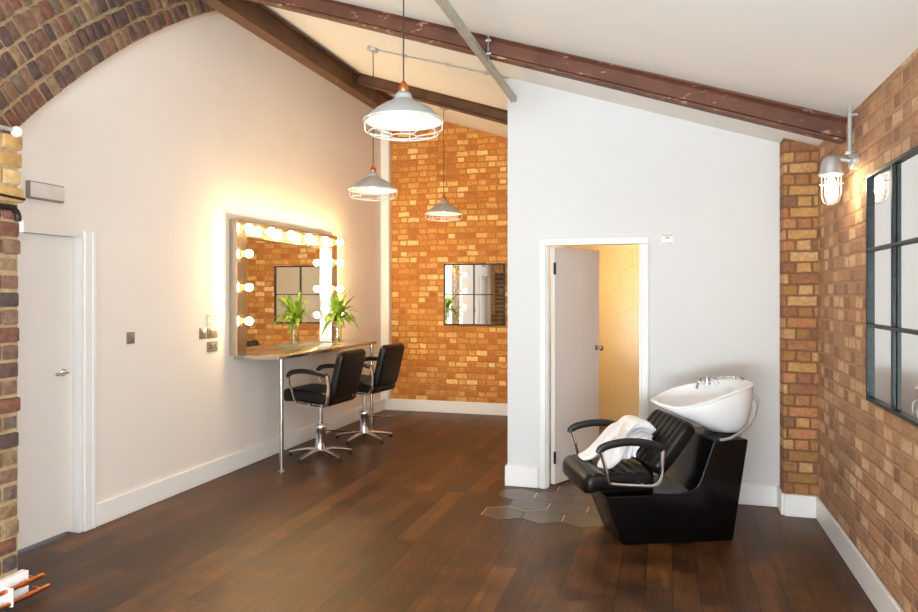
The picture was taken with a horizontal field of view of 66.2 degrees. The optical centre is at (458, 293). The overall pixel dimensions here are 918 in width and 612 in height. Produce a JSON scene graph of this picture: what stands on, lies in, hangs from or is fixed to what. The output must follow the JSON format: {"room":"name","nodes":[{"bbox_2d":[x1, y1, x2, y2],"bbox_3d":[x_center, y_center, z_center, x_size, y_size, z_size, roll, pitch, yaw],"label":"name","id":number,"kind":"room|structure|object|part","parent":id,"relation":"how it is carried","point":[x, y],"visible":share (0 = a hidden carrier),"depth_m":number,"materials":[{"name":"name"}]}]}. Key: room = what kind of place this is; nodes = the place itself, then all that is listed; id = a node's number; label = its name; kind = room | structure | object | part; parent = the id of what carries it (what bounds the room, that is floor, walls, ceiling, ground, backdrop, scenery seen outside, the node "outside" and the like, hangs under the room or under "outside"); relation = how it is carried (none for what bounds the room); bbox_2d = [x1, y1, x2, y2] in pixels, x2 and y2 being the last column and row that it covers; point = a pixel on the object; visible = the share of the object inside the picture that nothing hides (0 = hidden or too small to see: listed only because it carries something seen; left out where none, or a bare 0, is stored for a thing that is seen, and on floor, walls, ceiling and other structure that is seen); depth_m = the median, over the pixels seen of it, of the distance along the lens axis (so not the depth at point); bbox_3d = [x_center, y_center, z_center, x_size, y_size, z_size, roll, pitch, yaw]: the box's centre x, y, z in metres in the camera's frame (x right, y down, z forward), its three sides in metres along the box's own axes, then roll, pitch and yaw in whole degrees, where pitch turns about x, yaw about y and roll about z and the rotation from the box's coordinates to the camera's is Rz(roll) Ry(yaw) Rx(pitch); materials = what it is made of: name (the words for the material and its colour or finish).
{"room":"salon","nodes":[
{"label":"salon","id":0,"kind":"room"},
{"bbox_2d":[0,0,215,133],"bbox_3d":[-2.581,-1.676,4.224,0.105,1.784,3.819,0,0,17],"label":"wall","id":1,"kind":"structure","parent":0,"point":[46,46],"depth_m":4.39,"materials":[{"name":"brick"}]},
{"bbox_2d":[17,11,380,531],"bbox_3d":[-2.715,-0.535,4.170,0.120,4.230,11.450,0,0,17],"label":"wall","id":2,"kind":"structure","parent":0,"point":[199,123],"depth_m":5.75,"materials":[{"name":"white paint"}]},
{"bbox_2d":[26,180,64,202],"bbox_3d":[-2.570,-0.635,4.383,0.040,0.108,0.264,0,0,17],"label":"emergency light","id":3,"kind":"object","parent":2,"relation":"attached to","point":[34,190],"visible":1,"depth_m":4.35,"materials":[{"name":"white plastic"}]},
{"bbox_2d":[17,230,95,550],"bbox_3d":[-2.649,0.580,4.345,0.144,2.000,0.921,0,0,17],"label":"door","id":4,"kind":"structure","parent":2,"relation":"in","point":[49,265],"depth_m":4.54,"materials":[{"name":"white paint"}]},
{"bbox_3d":[-2.567,0.510,4.546,0.061,0.052,0.136,0,0,17],"label":"handle","id":5,"kind":"part","parent":4,"relation":"part of","materials":[{"name":"silver metal"}]},
{"bbox_2d":[126,332,134,343],"bbox_3d":[-2.373,0.318,5.091,0.013,0.085,0.075,0,0,17],"label":"light switch","id":6,"kind":"object","parent":2,"relation":"attached to","point":[130,336],"visible":1,"depth_m":5.08,"materials":[{"name":"silver metal"}]},
{"bbox_2d":[199,328,205,338],"bbox_3d":[-2.139,0.330,5.879,0.013,0.090,0.080,0,0,17],"label":"light switch","id":7,"kind":"object","parent":2,"relation":"attached to","point":[202,331],"visible":1,"depth_m":5.87,"materials":[{"name":"silver metal"}]},
{"bbox_2d":[207,314,217,325],"bbox_3d":[-2.102,0.222,6.005,0.012,0.095,0.140,0,0,17],"label":"control plate","id":8,"kind":"object","parent":2,"relation":"attached to","point":[212,319],"visible":1,"depth_m":6.00,"materials":[{"name":"white paint"}]},
{"bbox_2d":[207,341,217,351],"bbox_3d":[-2.102,0.448,6.005,0.012,0.085,0.140,0,0,17],"label":"wall socket","id":9,"kind":"object","parent":2,"relation":"attached to","point":[212,346],"visible":1,"depth_m":6.00,"materials":[{"name":"silver plastic"}]},
{"bbox_2d":[207,328,217,337],"bbox_3d":[-2.102,0.333,6.005,0.012,0.085,0.140,0,0,17],"label":"wall socket","id":10,"kind":"object","parent":2,"relation":"attached to","point":[211,332],"visible":1,"depth_m":6.00,"materials":[{"name":"silver plastic"}]},
{"bbox_2d":[96,399,384,526],"bbox_3d":[-1.740,1.502,7.208,0.020,0.155,5.070,0,0,17],"label":"baseboard","id":11,"kind":"structure","parent":2,"relation":"attached to","point":[111,509],"depth_m":5.90,"materials":[{"name":"white paint"}]},
{"bbox_2d":[229,219,342,355],"bbox_3d":[-1.669,-0.059,7.151,0.189,1.210,1.960,0,0,17],"label":"vanity mirror","id":12,"kind":"object","parent":2,"relation":"attached to","point":[281,278],"visible":0.94,"depth_m":7.00,"materials":[{"name":"wood"}]},
{"bbox_3d":[-1.872,0.241,6.267,0.074,0.068,0.068,0,0,17],"label":"bulb","id":13,"kind":"part","parent":12,"relation":"part of","materials":[{"name":"white glass"}]},
{"bbox_3d":[-1.872,-0.059,6.267,0.074,0.068,0.068,0,0,17],"label":"bulb","id":14,"kind":"part","parent":12,"relation":"part of","materials":[{"name":"white glass"}]},
{"bbox_3d":[-1.872,-0.359,6.267,0.074,0.068,0.068,0,0,17],"label":"bulb","id":15,"kind":"part","parent":12,"relation":"part of","materials":[{"name":"white glass"}]},
{"bbox_3d":[-1.872,-0.589,6.267,0.074,0.068,0.068,0,0,17],"label":"bulb","id":16,"kind":"part","parent":12,"relation":"part of","materials":[{"name":"white glass"}]},
{"bbox_3d":[-1.768,-0.589,6.615,0.074,0.068,0.068,0,0,17],"label":"bulb","id":17,"kind":"part","parent":12,"relation":"part of","materials":[{"name":"white glass"}]},
{"bbox_3d":[-1.665,-0.589,6.964,0.074,0.068,0.068,0,0,17],"label":"bulb","id":18,"kind":"part","parent":12,"relation":"part of","materials":[{"name":"white glass"}]},
{"bbox_3d":[-1.562,-0.589,7.312,0.074,0.068,0.068,0,0,17],"label":"bulb","id":19,"kind":"part","parent":12,"relation":"part of","materials":[{"name":"white glass"}]},
{"bbox_3d":[-1.458,-0.589,7.661,0.074,0.068,0.068,0,0,17],"label":"bulb","id":20,"kind":"part","parent":12,"relation":"part of","materials":[{"name":"white glass"}]},
{"bbox_2d":[381,129,391,399],"bbox_3d":[-0.989,-0.566,9.572,0.115,3.983,0.110,0,0,17],"label":"trim","id":21,"kind":"structure","parent":2,"relation":"attached to","point":[386,145],"depth_m":9.52,"materials":[{"name":"white paint"}]},
{"bbox_2d":[0,410,877,611],"bbox_3d":[-0.382,1.640,3.478,4.988,0.120,11.690,0,0,17],"label":"floor","id":22,"kind":"structure","parent":0,"point":[397,524],"depth_m":4.25,"materials":[{"name":"brown wood"}]},
{"bbox_2d":[0,132,23,578],"bbox_3d":[-3.272,0.380,1.170,0.518,2.400,5.379,0,0,17],"label":"wall pier","id":23,"kind":"object","parent":22,"relation":"on","point":[10,160],"visible":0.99,"depth_m":3.59,"materials":[{"name":"brick"}]},
{"bbox_2d":[0,203,21,221],"bbox_3d":[-2.398,-0.415,3.185,0.032,0.082,0.942,0,0,17],"label":"pipe","id":24,"kind":"object","parent":23,"relation":"attached to","point":[13,208],"visible":1,"depth_m":3.59,"materials":[{"name":"black metal"}]},
{"bbox_2d":[0,125,22,136],"bbox_3d":[-2.395,-0.833,3.198,0.056,0.056,0.928,0,0,17],"label":"wall lamp","id":25,"kind":"object","parent":23,"relation":"attached to","point":[16,131],"visible":1,"depth_m":3.59,"materials":[{"name":"glass"}]},
{"bbox_2d":[0,193,25,200],"bbox_3d":[-2.390,-0.497,3.192,0.014,0.029,0.960,0,0,17],"label":"cable","id":26,"kind":"object","parent":23,"relation":"attached to","point":[1,194],"visible":1,"depth_m":3.58,"materials":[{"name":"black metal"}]},
{"bbox_2d":[0,569,28,605],"bbox_3d":[-3.027,1.509,1.102,0.048,0.142,5.370,0,0,17],"label":"baseboard","id":27,"kind":"object","parent":23,"relation":"attached to","point":[21,575],"visible":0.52,"depth_m":3.60,"materials":[{"name":"white wood"}]},
{"bbox_2d":[3,587,13,606],"bbox_3d":[-2.253,1.515,3.518,0.061,0.094,0.012,0,0,17],"label":"clip","id":28,"kind":"object","parent":27,"relation":"attached to","point":[9,597],"visible":0.8,"depth_m":3.51,"materials":[{"name":"white plastic"}]},
{"bbox_2d":[0,573,44,596],"bbox_3d":[-2.419,1.484,3.037,0.066,0.030,1.446,0,0,17],"label":"copper pipe","id":29,"kind":"object","parent":27,"relation":"attached to","point":[31,578],"visible":1,"depth_m":3.60,"materials":[{"name":"orange metal"}]},
{"bbox_2d":[0,583,50,610],"bbox_3d":[-2.397,1.544,3.039,0.066,0.030,1.462,0,0,17],"label":"copper pipe","id":30,"kind":"object","parent":27,"relation":"attached to","point":[35,589],"visible":1,"depth_m":3.60,"materials":[{"name":"orange metal"}]},
{"bbox_2d":[17,220,23,232],"bbox_3d":[-2.292,-0.352,3.671,0.036,0.065,0.026,0,0,17],"label":"junction box","id":31,"kind":"object","parent":23,"relation":"attached to","point":[21,224],"visible":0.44,"depth_m":3.66,"materials":[{"name":"white plastic"}]},
{"bbox_2d":[234,340,376,472],"bbox_3d":[-1.484,1.063,7.278,0.468,1.033,2.170,0,0,17],"label":"table","id":32,"kind":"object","parent":22,"relation":"on","point":[281,354],"depth_m":6.58,"materials":[{"name":"wood"}]},
{"bbox_3d":[-1.579,1.079,6.263,0.038,0.991,0.038,0,0,17],"label":"leg","id":33,"kind":"part","parent":32,"relation":"part of","materials":[{"name":"metal"}]},
{"bbox_3d":[-1.014,1.079,8.166,0.038,0.991,0.038,0,0,17],"label":"leg","id":34,"kind":"part","parent":32,"relation":"part of","materials":[{"name":"metal"}]},
{"bbox_3d":[-1.320,0.427,7.694,0.114,0.240,0.104,0,0,17],"label":"glass vase","id":35,"kind":"object","parent":32,"relation":"on","visible":0},
{"bbox_2d":[321,291,361,341],"bbox_3d":[-1.267,0.246,7.671,0.366,0.565,0.582,0,0,17],"label":"bunch","id":36,"kind":"object","parent":35,"relation":"in","point":[337,306],"visible":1,"depth_m":7.62,"materials":[{"name":"green plant"}]},
{"bbox_2d":[284,348,365,462],"bbox_3d":[-1.324,1.058,6.837,0.723,1.045,0.620,0,0,21],"label":"chair","id":37,"kind":"object","parent":22,"relation":"on","point":[348,366],"visible":0.99,"depth_m":6.70,"materials":[{"name":"black leather"}]},
{"bbox_3d":[-1.523,1.526,6.892,0.287,0.061,0.052,0,0,8],"label":"leg","id":38,"kind":"part","parent":37,"relation":"part of","materials":[{"name":"silver metal"}]},
{"bbox_3d":[-1.427,1.526,6.713,0.052,0.061,0.287,0,0,26],"label":"leg","id":39,"kind":"part","parent":37,"relation":"part of","materials":[{"name":"silver metal"}]},
{"bbox_3d":[-1.410,0.912,6.611,0.454,0.309,0.054,0,0,21],"label":"arm frame","id":40,"kind":"part","parent":37,"relation":"part of","materials":[{"name":"silver metal"}]},
{"bbox_3d":[-1.370,0.978,6.876,0.530,0.152,0.470,0,0,21],"label":"seat","id":41,"kind":"part","parent":37,"relation":"part of","materials":[{"name":"black leather"}]},
{"bbox_3d":[-1.226,1.526,6.748,0.287,0.061,0.052,0,0,44],"label":"leg","id":42,"kind":"part","parent":37,"relation":"part of","materials":[{"name":"silver metal"}]},
{"bbox_3d":[-1.226,0.912,7.101,0.454,0.309,0.054,0,0,21],"label":"arm frame","id":43,"kind":"part","parent":37,"relation":"part of","materials":[{"name":"silver metal"}]},
{"bbox_3d":[-1.177,1.330,6.851,0.275,0.025,0.034,0,0,2],"label":"pump lever","id":44,"kind":"part","parent":37,"relation":"part of","materials":[{"name":"silver metal"}]},
{"bbox_3d":[-1.198,1.526,6.950,0.287,0.061,0.052,0,0,-28],"label":"leg","id":45,"kind":"part","parent":37,"relation":"part of","materials":[{"name":"silver metal"}]},
{"bbox_3d":[-1.066,0.760,6.762,0.182,0.450,0.470,0,0,21],"label":"backrest","id":46,"kind":"part","parent":37,"relation":"part of","materials":[{"name":"black leather"}]},
{"bbox_2d":[336,343,404,444],"bbox_3d":[-1.005,1.058,7.649,0.723,1.045,0.621,0,0,23],"label":"chair","id":47,"kind":"object","parent":22,"relation":"on","point":[389,359],"visible":0.76,"depth_m":7.52,"materials":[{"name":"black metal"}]},
{"bbox_3d":[-1.202,1.526,7.711,0.287,0.061,0.052,0,0,10],"label":"leg","id":48,"kind":"part","parent":47,"relation":"part of","materials":[{"name":"silver metal"}]},
{"bbox_3d":[-1.113,1.526,7.528,0.052,0.061,0.287,0,0,28],"label":"leg","id":49,"kind":"part","parent":47,"relation":"part of","materials":[{"name":"silver metal"}]},
{"bbox_3d":[-1.099,0.912,7.426,0.454,0.309,0.054,0,0,23],"label":"arm frame","id":50,"kind":"part","parent":47,"relation":"part of","materials":[{"name":"silver metal"}]},
{"bbox_3d":[-0.911,1.526,7.557,0.052,0.061,0.287,0,0,-44],"label":"leg","id":51,"kind":"part","parent":47,"relation":"part of","materials":[{"name":"silver metal"}]},
{"bbox_3d":[-1.050,0.978,7.689,0.530,0.152,0.470,0,0,23],"label":"seat","id":52,"kind":"part","parent":47,"relation":"part of","materials":[{"name":"black leather"}]},
{"bbox_3d":[-0.858,1.330,7.657,0.275,0.025,0.034,0,0,4],"label":"pump lever","id":53,"kind":"part","parent":47,"relation":"part of","materials":[{"name":"silver metal"}]},
{"bbox_3d":[-0.876,1.526,7.758,0.287,0.061,0.052,0,0,-26],"label":"leg","id":54,"kind":"part","parent":47,"relation":"part of","materials":[{"name":"silver metal"}]},
{"bbox_3d":[-0.751,0.760,7.565,0.182,0.450,0.470,0,0,23],"label":"backrest","id":55,"kind":"part","parent":47,"relation":"part of","materials":[{"name":"black leather"}]},
{"bbox_2d":[481,430,638,527],"bbox_3d":[1.533,1.578,6.392,1.870,0.004,3.544,0,0,17],"label":"floor tiles","id":56,"kind":"structure","parent":22,"relation":"on","point":[543,507],"depth_m":5.18,"materials":[{"name":"grey tile"}]},
{"bbox_2d":[562,376,759,544],"bbox_3d":[1.337,1.062,4.650,1.217,1.028,0.693,0,0,-6],"label":"chair","id":57,"kind":"object","parent":22,"relation":"on","point":[693,495],"visible":0.91,"depth_m":4.46,"materials":[{"name":"black leather"}]},
{"bbox_3d":[0.983,1.067,4.937,0.415,0.231,0.043,0,0,-6],"label":"arm frame","id":58,"kind":"part","parent":57,"relation":"part of","materials":[{"name":"silver metal"}]},
{"bbox_3d":[0.962,1.166,4.607,0.460,0.132,0.570,0,0,-6],"label":"seat","id":59,"kind":"part","parent":57,"relation":"part of","materials":[{"name":"black leather"}]},
{"bbox_2d":[578,415,655,468],"bbox_3d":[1.042,0.960,4.591,0.470,0.298,0.388,0,0,-6],"label":"towel","id":60,"kind":"object","parent":57,"relation":"on","point":[627,426],"visible":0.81,"depth_m":4.54,"materials":[{"name":"white fabric"}]},
{"bbox_3d":[1.055,1.067,4.291,0.415,0.231,0.043,0,0,-6],"label":"arm frame","id":61,"kind":"part","parent":57,"relation":"part of","materials":[{"name":"silver metal"}]},
{"bbox_3d":[1.319,0.966,4.648,0.289,0.335,0.550,0,0,-6],"label":"backrest","id":62,"kind":"part","parent":57,"relation":"part of","materials":[{"name":"black leather"}]},
{"bbox_2d":[650,376,753,435],"bbox_3d":[1.614,0.737,4.688,0.654,0.378,0.538,0,0,17],"label":"basin","id":63,"kind":"object","parent":57,"relation":"in","point":[722,406],"depth_m":4.56,"materials":[{"name":"white ceramic"}]},
{"bbox_2d":[392,121,507,403],"bbox_3d":[1.264,-0.540,9.023,4.988,4.239,0.120,0,0,17],"label":"wall","id":64,"kind":"structure","parent":0,"point":[441,362],"depth_m":9.40,"materials":[{"name":"orange brick"}]},
{"bbox_2d":[385,398,507,415],"bbox_3d":[0.157,1.502,9.279,2.440,0.155,0.020,0,0,17],"label":"baseboard","id":65,"kind":"structure","parent":64,"relation":"attached to","point":[391,404],"depth_m":9.36,"materials":[{"name":"white wood"}]},
{"bbox_2d":[444,263,504,325],"bbox_3d":[0.197,0.007,9.261,0.830,0.815,0.030,0,0,17],"label":"wall mirror","id":66,"kind":"object","parent":64,"relation":"attached to","point":[474,294],"visible":1,"depth_m":9.26,"materials":[{"name":"black metal"}]},
{"bbox_3d":[0.008,-0.187,9.324,0.396,0.388,0.005,0,0,17],"label":"pane","id":67,"kind":"part","parent":66,"relation":"part of","materials":[{"name":"silver mirror"}]},
{"bbox_3d":[0.008,0.202,9.324,0.396,0.388,0.005,0,0,17],"label":"pane","id":68,"kind":"part","parent":66,"relation":"part of","materials":[{"name":"silver mirror"}]},
{"bbox_3d":[0.389,-0.187,9.211,0.396,0.388,0.005,0,0,17],"label":"pane","id":69,"kind":"part","parent":66,"relation":"part of","materials":[{"name":"silver mirror"}]},
{"bbox_3d":[0.389,0.202,9.211,0.396,0.388,0.005,0,0,17],"label":"pane","id":70,"kind":"part","parent":66,"relation":"part of","materials":[{"name":"silver mirror"}]},
{"bbox_2d":[550,246,567,445],"bbox_3d":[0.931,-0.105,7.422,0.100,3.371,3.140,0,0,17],"label":"door frame","id":71,"kind":"structure","parent":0,"point":[550,246],"depth_m":7.31,"materials":[{"name":"white paint"}]},
{"bbox_2d":[262,0,917,145],"bbox_3d":[-0.382,-1.879,3.478,4.988,1.741,11.690,0,0,17],"label":"ceiling","id":72,"kind":"structure","parent":0,"point":[828,56],"depth_m":4.00,"materials":[{"name":"paint"}]},
{"bbox_2d":[200,0,393,108],"bbox_3d":[-2.264,-2.320,4.041,0.125,0.210,11.420,0,0,17],"label":"ceiling beam","id":73,"kind":"structure","parent":72,"relation":"attached to","point":[254,17],"depth_m":6.51,"materials":[{"name":"brown paint"}]},
{"bbox_2d":[348,45,397,200],"bbox_3d":[-0.765,-1.526,6.277,0.441,1.374,0.441,0,0,17],"label":"pendant lamp","id":74,"kind":"object","parent":72,"relation":"hanging from","point":[372,184],"visible":1,"depth_m":6.24,"materials":[{"name":"grey metal"}]},
{"bbox_3d":[-0.765,-1.004,6.277,0.424,0.168,0.424,0,0,17],"label":"lamp shade","id":75,"kind":"part","parent":74,"relation":"part of","materials":[{"name":"white metal"}]},
{"bbox_3d":[-0.765,-1.655,6.277,0.007,1.025,0.007,0,0,39],"label":"cord","id":76,"kind":"part","parent":74,"relation":"part of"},
{"bbox_2d":[363,0,443,140],"bbox_3d":[-0.303,-1.350,3.845,0.441,0.987,0.441,0,0,17],"label":"pendant lamp","id":77,"kind":"object","parent":72,"relation":"hanging from","point":[401,113],"visible":1,"depth_m":3.83,"materials":[{"name":"grey metal"}]},
{"bbox_3d":[-0.303,-1.022,3.845,0.424,0.168,0.424,0,0,17],"label":"lamp shade","id":78,"kind":"part","parent":77,"relation":"part of","materials":[{"name":"white metal"}]},
{"bbox_3d":[-0.303,-1.479,3.845,0.007,0.638,0.007,0,0,-6],"label":"cord","id":79,"kind":"part","parent":77,"relation":"part of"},
{"bbox_3d":[-0.303,-1.024,3.845,0.072,0.159,0.072,0,0,17],"label":"bulb","id":80,"kind":"part","parent":77,"relation":"part of","materials":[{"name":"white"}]},
{"bbox_2d":[355,73,507,124],"bbox_3d":[0.954,-1.679,7.175,4.351,1.556,0.085,0,0,17],"label":"ceiling beam","id":81,"kind":"structure","parent":72,"relation":"attached to","point":[460,105],"depth_m":7.50,"materials":[{"name":"brown paint"}]},
{"bbox_2d":[425,107,461,221],"bbox_3d":[-0.179,-1.533,8.252,0.441,1.359,0.441,0,0,17],"label":"pendant lamp","id":82,"kind":"object","parent":72,"relation":"hanging from","point":[443,208],"visible":0.98,"depth_m":8.21,"materials":[{"name":"grey metal"}]},
{"bbox_3d":[-0.179,-1.019,8.252,0.424,0.168,0.424,0,0,17],"label":"lamp shade","id":83,"kind":"part","parent":82,"relation":"part of","materials":[{"name":"white metal"}]},
{"bbox_3d":[-0.179,-1.662,8.252,0.007,1.010,0.007,0,0,-6],"label":"cord","id":84,"kind":"part","parent":82,"relation":"part of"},
{"bbox_2d":[378,50,508,78],"bbox_3d":[-0.153,-1.968,6.020,1.233,0.411,0.030,0,0,23],"label":"conduit","id":85,"kind":"object","parent":72,"relation":"attached to","point":[405,55],"visible":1,"depth_m":6.02,"materials":[{"name":"metal"}]},
{"bbox_2d":[435,0,516,102],"bbox_3d":[-0.280,-1.667,3.150,0.077,0.177,5.499,0,0,16],"label":"channel","id":86,"kind":"object","parent":72,"relation":"attached to","point":[446,7],"visible":1,"depth_m":4.54,"materials":[{"name":"grey metal"}]},
{"bbox_2d":[247,0,846,144],"bbox_3d":[0.254,-1.679,4.817,4.351,1.556,0.085,0,0,17],"label":"ceiling beam","id":87,"kind":"structure","parent":72,"relation":"attached to","point":[795,119],"depth_m":4.61,"materials":[{"name":"red metal"}]},
{"bbox_2d":[568,244,638,420],"bbox_3d":[2.345,0.351,8.326,2.279,2.742,0.102,0,0,17],"label":"wall","id":88,"kind":"structure","parent":0,"point":[618,264],"depth_m":8.40,"materials":[{"name":"tile"}]},
{"bbox_2d":[505,78,779,487],"bbox_3d":[1.503,-0.120,5.541,2.308,3.401,0.140,0,0,17],"label":"wall","id":89,"kind":"structure","parent":0,"point":[580,166],"depth_m":5.46,"materials":[{"name":"white paint"}]},
{"bbox_2d":[551,247,603,483],"bbox_3d":[1.032,0.591,6.059,0.108,1.962,0.721,0,0,42],"label":"door","id":90,"kind":"structure","parent":89,"relation":"in","point":[575,347],"depth_m":6.02,"materials":[{"name":"white paint"}]},
{"bbox_3d":[1.250,0.480,6.271,0.068,0.052,0.052,0,0,42],"label":"knob","id":91,"kind":"part","parent":90,"relation":"part of","materials":[{"name":"metal"}]},
{"bbox_2d":[540,236,648,488],"bbox_3d":[1.085,0.565,5.664,0.857,2.030,0.146,0,0,17],"label":"trim","id":92,"kind":"structure","parent":89,"relation":"attached to","point":[643,241],"depth_m":5.69,"materials":[{"name":"white wood"}]},
{"bbox_2d":[662,233,672,244],"bbox_3d":[1.613,-0.425,5.452,0.085,0.085,0.012,0,0,17],"label":"control plate","id":93,"kind":"object","parent":89,"relation":"attached to","point":[667,239],"visible":1,"depth_m":5.45,"materials":[{"name":"white plastic"}]},
{"bbox_2d":[738,483,776,506],"bbox_3d":[1.923,1.502,5.354,0.910,0.155,0.020,0,0,17],"label":"baseboard","id":94,"kind":"structure","parent":89,"relation":"attached to","point":[750,494],"depth_m":5.25,"materials":[{"name":"white paint"}]},
{"bbox_2d":[780,138,817,494],"bbox_3d":[2.461,0.225,5.106,0.223,2.710,0.190,0,0,17],"label":"wall","id":95,"kind":"structure","parent":0,"point":[798,160],"depth_m":5.02,"materials":[{"name":"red brick"}]},
{"bbox_2d":[818,48,917,611],"bbox_3d":[1.951,0.220,2.785,0.120,2.720,11.450,0,0,17],"label":"wall","id":96,"kind":"structure","parent":0,"point":[868,454],"depth_m":3.88,"materials":[{"name":"brick"}]},
{"bbox_2d":[819,152,858,205],"bbox_3d":[2.144,-0.650,3.985,0.194,0.300,0.128,0,0,17],"label":"wall lamp","id":97,"kind":"object","parent":96,"relation":"attached to","point":[831,166],"visible":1,"depth_m":3.96,"materials":[{"name":"metal"}]},
{"bbox_3d":[2.112,-0.615,3.994,0.064,0.110,0.064,0,0,17],"label":"bulb","id":98,"kind":"part","parent":97,"relation":"part of","materials":[{"name":"white glass"}]},
{"bbox_2d":[777,486,903,611],"bbox_3d":[1.313,1.502,1.274,0.243,0.155,8.190,0,0,17],"label":"baseboard","id":99,"kind":"structure","parent":96,"relation":"attached to","point":[876,591],"depth_m":4.20,"materials":[{"name":"white paint"}]},
{"bbox_2d":[845,106,857,154],"bbox_3d":[2.208,-0.921,3.966,0.060,0.270,0.040,0,0,17],"label":"conduit","id":100,"kind":"object","parent":96,"relation":"attached to","point":[850,114],"visible":0.93,"depth_m":3.96,"materials":[{"name":"metal"}]},
{"bbox_2d":[866,145,917,426],"bbox_3d":[1.942,-0.033,3.022,0.032,1.165,1.320,0,0,17],"label":"wall mirror","id":101,"kind":"object","parent":96,"relation":"attached to","point":[892,188],"visible":1,"depth_m":3.23,"materials":[{"name":"black metal"}]},
{"bbox_3d":[2.069,-0.411,3.434,0.005,0.368,0.420,0,0,17],"label":"pane","id":102,"kind":"part","parent":101,"relation":"part of","materials":[{"name":"silver mirror"}]},
{"bbox_3d":[2.069,-0.033,3.434,0.005,0.387,0.420,0,0,17],"label":"pane","id":103,"kind":"part","parent":101,"relation":"part of","materials":[{"name":"silver mirror"}]},
{"bbox_3d":[2.069,0.346,3.434,0.005,0.368,0.420,0,0,17],"label":"pane","id":104,"kind":"part","parent":101,"relation":"part of","materials":[{"name":"silver mirror"}]},
{"bbox_3d":[1.947,-0.411,3.021,0.005,0.368,0.439,0,0,17],"label":"pane","id":105,"kind":"part","parent":101,"relation":"part of","materials":[{"name":"silver mirror"}]},
{"bbox_3d":[1.947,-0.033,3.021,0.005,0.387,0.439,0,0,17],"label":"pane","id":106,"kind":"part","parent":101,"relation":"part of","materials":[{"name":"silver mirror"}]},
{"bbox_3d":[1.947,0.346,3.021,0.005,0.368,0.439,0,0,17],"label":"pane","id":107,"kind":"part","parent":101,"relation":"part of","materials":[{"name":"silver mirror"}]}
]}

